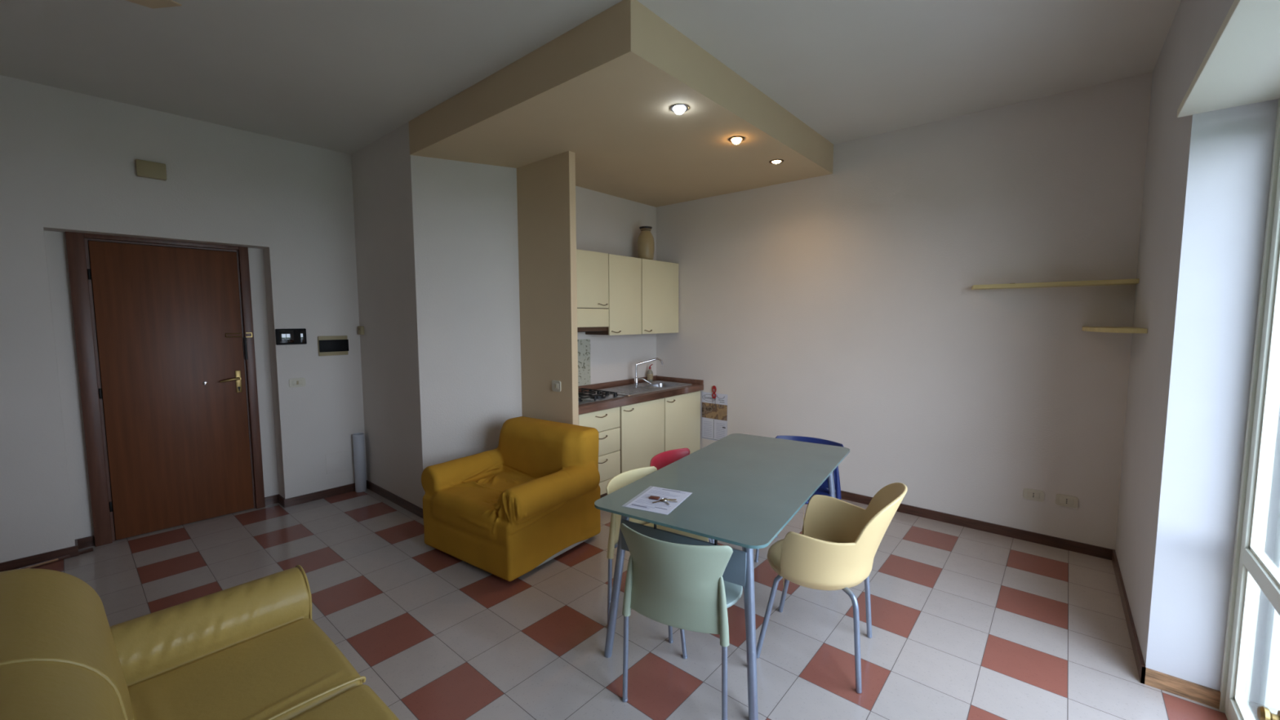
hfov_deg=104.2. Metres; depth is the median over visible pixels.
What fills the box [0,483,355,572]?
baseboard
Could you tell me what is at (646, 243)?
vase
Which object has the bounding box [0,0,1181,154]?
ceiling
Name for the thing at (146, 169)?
door chime
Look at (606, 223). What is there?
wall
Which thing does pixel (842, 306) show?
wall
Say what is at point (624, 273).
upper cabinet
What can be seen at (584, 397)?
cooktop
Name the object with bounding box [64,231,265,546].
door
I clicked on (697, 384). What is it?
countertop
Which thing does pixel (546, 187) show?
wall partition
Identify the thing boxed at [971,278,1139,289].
wall shelf
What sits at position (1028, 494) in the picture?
wall socket
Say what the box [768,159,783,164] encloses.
recessed light
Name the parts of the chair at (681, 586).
leg, leg, backrest, leg, seat, leg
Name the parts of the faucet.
lever, spout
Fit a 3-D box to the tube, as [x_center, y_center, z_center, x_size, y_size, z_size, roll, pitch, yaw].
[-2.570,0.940,4.571,0.094,0.532,0.094,4,6,41]
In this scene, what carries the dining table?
on the floor
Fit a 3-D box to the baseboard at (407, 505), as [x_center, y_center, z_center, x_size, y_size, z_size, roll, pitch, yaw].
[-1.567,1.202,4.163,2.196,0.070,0.513,1,5,14]
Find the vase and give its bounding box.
[636,226,654,259]
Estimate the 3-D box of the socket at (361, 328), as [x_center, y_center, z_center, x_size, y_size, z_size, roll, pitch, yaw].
[-2.523,-0.268,4.507,0.070,0.076,0.030,4,6,41]
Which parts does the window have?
knob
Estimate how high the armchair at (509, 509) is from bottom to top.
0.815 m
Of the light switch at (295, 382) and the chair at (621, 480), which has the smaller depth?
the chair at (621, 480)
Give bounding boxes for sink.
[592,380,692,398]
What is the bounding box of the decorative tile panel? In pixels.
[577,338,591,386]
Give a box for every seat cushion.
[127,597,362,719]
[291,684,399,719]
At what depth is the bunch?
2.28 m
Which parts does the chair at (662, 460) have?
backrest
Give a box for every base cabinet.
[619,397,664,473]
[664,391,700,453]
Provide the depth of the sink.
4.91 m
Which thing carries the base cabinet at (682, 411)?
on the floor
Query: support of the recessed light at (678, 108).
in the ceiling at (602, 91)
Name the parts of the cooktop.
burner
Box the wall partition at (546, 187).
[516,151,578,425]
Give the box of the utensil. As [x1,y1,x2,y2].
[711,385,716,406]
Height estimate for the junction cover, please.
0.180 m
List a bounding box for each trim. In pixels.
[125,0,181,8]
[1177,0,1279,117]
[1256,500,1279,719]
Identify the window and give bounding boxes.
[1219,97,1279,719]
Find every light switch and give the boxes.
[288,377,306,387]
[551,380,560,391]
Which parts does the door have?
handle lever, handle plate, strike plate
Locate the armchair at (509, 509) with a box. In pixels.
[421,416,600,581]
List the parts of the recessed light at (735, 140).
bulb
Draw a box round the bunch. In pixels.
[648,495,677,505]
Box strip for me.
[13,547,93,569]
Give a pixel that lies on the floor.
(968, 624)
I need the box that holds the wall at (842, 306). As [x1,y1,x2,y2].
[656,72,1152,549]
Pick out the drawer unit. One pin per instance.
(606, 422)
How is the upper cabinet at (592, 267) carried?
attached to the wall at (606, 223)
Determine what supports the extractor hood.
attached to the upper cabinet at (592, 267)
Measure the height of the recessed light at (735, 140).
0.035 m
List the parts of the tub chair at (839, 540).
leg, leg, seat, leg, leg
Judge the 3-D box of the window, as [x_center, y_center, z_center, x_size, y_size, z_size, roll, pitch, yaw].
[1.652,0.295,1.101,0.104,2.365,2.130,4,6,41]
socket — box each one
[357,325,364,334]
[1022,488,1044,502]
[1055,493,1078,507]
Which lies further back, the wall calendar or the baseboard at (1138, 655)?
the wall calendar
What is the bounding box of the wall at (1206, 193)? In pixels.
[1115,0,1279,719]
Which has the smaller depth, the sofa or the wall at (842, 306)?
the sofa
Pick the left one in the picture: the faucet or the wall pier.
the wall pier
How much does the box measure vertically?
0.172 m
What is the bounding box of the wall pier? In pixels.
[351,121,522,508]
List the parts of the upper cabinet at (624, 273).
door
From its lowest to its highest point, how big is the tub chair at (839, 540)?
0.840 m
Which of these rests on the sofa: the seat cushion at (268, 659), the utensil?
the seat cushion at (268, 659)
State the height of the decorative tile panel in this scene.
0.442 m
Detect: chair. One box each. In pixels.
[606,466,712,658]
[620,523,746,719]
[649,448,743,551]
[755,435,844,562]
[755,482,907,693]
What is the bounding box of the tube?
[352,432,366,492]
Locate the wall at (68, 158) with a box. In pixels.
[0,75,367,562]
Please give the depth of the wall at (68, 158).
3.46 m
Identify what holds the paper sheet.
on the dining table
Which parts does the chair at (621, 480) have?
leg, backrest, seat, leg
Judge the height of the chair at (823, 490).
0.743 m
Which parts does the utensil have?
handle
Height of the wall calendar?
0.495 m
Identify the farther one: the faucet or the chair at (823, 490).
the faucet
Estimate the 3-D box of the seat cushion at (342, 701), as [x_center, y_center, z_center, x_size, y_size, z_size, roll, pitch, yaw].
[-0.871,1.131,1.258,0.554,0.140,0.558,4,6,41]
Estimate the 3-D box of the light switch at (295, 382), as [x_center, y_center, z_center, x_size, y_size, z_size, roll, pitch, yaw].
[-2.892,0.191,4.209,0.014,0.075,0.118,4,6,41]
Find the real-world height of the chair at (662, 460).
0.738 m
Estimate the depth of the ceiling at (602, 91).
3.19 m
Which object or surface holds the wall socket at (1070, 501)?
attached to the wall at (842, 306)
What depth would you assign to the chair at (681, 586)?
1.86 m
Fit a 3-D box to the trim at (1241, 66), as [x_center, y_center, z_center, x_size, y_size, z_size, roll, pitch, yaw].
[1.559,-0.908,1.088,0.292,0.035,2.142,4,6,41]
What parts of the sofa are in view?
backrest, armrest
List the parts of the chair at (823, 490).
leg, backrest, seat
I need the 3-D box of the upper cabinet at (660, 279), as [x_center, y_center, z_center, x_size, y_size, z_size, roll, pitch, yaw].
[0.108,-0.652,5.217,0.346,0.741,0.612,4,6,41]
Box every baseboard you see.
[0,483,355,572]
[366,480,423,519]
[835,490,1112,559]
[1111,549,1145,682]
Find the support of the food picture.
attached to the wall calendar
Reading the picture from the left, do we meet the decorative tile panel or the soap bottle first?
the decorative tile panel
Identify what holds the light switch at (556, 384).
attached to the wall partition at (546, 187)
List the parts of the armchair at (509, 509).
armrest, seat, armrest, backrest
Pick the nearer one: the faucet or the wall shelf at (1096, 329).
the wall shelf at (1096, 329)
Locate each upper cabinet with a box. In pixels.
[576,248,608,327]
[585,253,641,335]
[640,257,679,333]
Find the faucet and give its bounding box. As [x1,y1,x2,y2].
[633,357,663,385]
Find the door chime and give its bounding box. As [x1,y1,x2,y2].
[135,159,167,180]
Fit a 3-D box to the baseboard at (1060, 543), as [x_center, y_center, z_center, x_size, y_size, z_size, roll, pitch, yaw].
[1.876,1.185,4.258,3.167,0.070,0.012,4,6,41]
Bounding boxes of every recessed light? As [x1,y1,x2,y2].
[669,103,688,114]
[728,136,744,144]
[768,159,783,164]
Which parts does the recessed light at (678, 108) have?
bulb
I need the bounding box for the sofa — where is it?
[0,564,399,719]
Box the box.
[317,335,348,355]
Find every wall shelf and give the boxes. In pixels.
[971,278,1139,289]
[1081,326,1147,333]
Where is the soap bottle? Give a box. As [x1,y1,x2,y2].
[646,364,653,381]
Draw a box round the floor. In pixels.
[33,488,1227,719]
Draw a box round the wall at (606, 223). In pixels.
[575,186,656,384]
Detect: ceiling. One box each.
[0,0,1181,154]
[408,0,833,207]
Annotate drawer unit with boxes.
[578,406,620,497]
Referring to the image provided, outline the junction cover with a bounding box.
[325,449,351,474]
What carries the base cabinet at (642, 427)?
on the floor
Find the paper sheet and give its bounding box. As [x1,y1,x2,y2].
[622,485,692,515]
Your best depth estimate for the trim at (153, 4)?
2.30 m
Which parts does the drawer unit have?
drawer, drawer, drawer, drawer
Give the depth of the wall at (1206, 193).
2.02 m
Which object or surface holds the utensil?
hanging from the wall at (842, 306)
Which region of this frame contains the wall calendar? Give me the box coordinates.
[701,391,727,440]
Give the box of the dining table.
[594,433,849,719]
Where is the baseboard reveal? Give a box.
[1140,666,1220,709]
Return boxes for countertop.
[577,375,703,414]
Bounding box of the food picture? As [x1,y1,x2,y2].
[702,402,727,421]
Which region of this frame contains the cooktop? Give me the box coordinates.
[577,387,624,404]
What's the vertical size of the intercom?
0.180 m
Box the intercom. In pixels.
[275,326,306,348]
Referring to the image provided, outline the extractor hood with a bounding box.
[577,326,607,332]

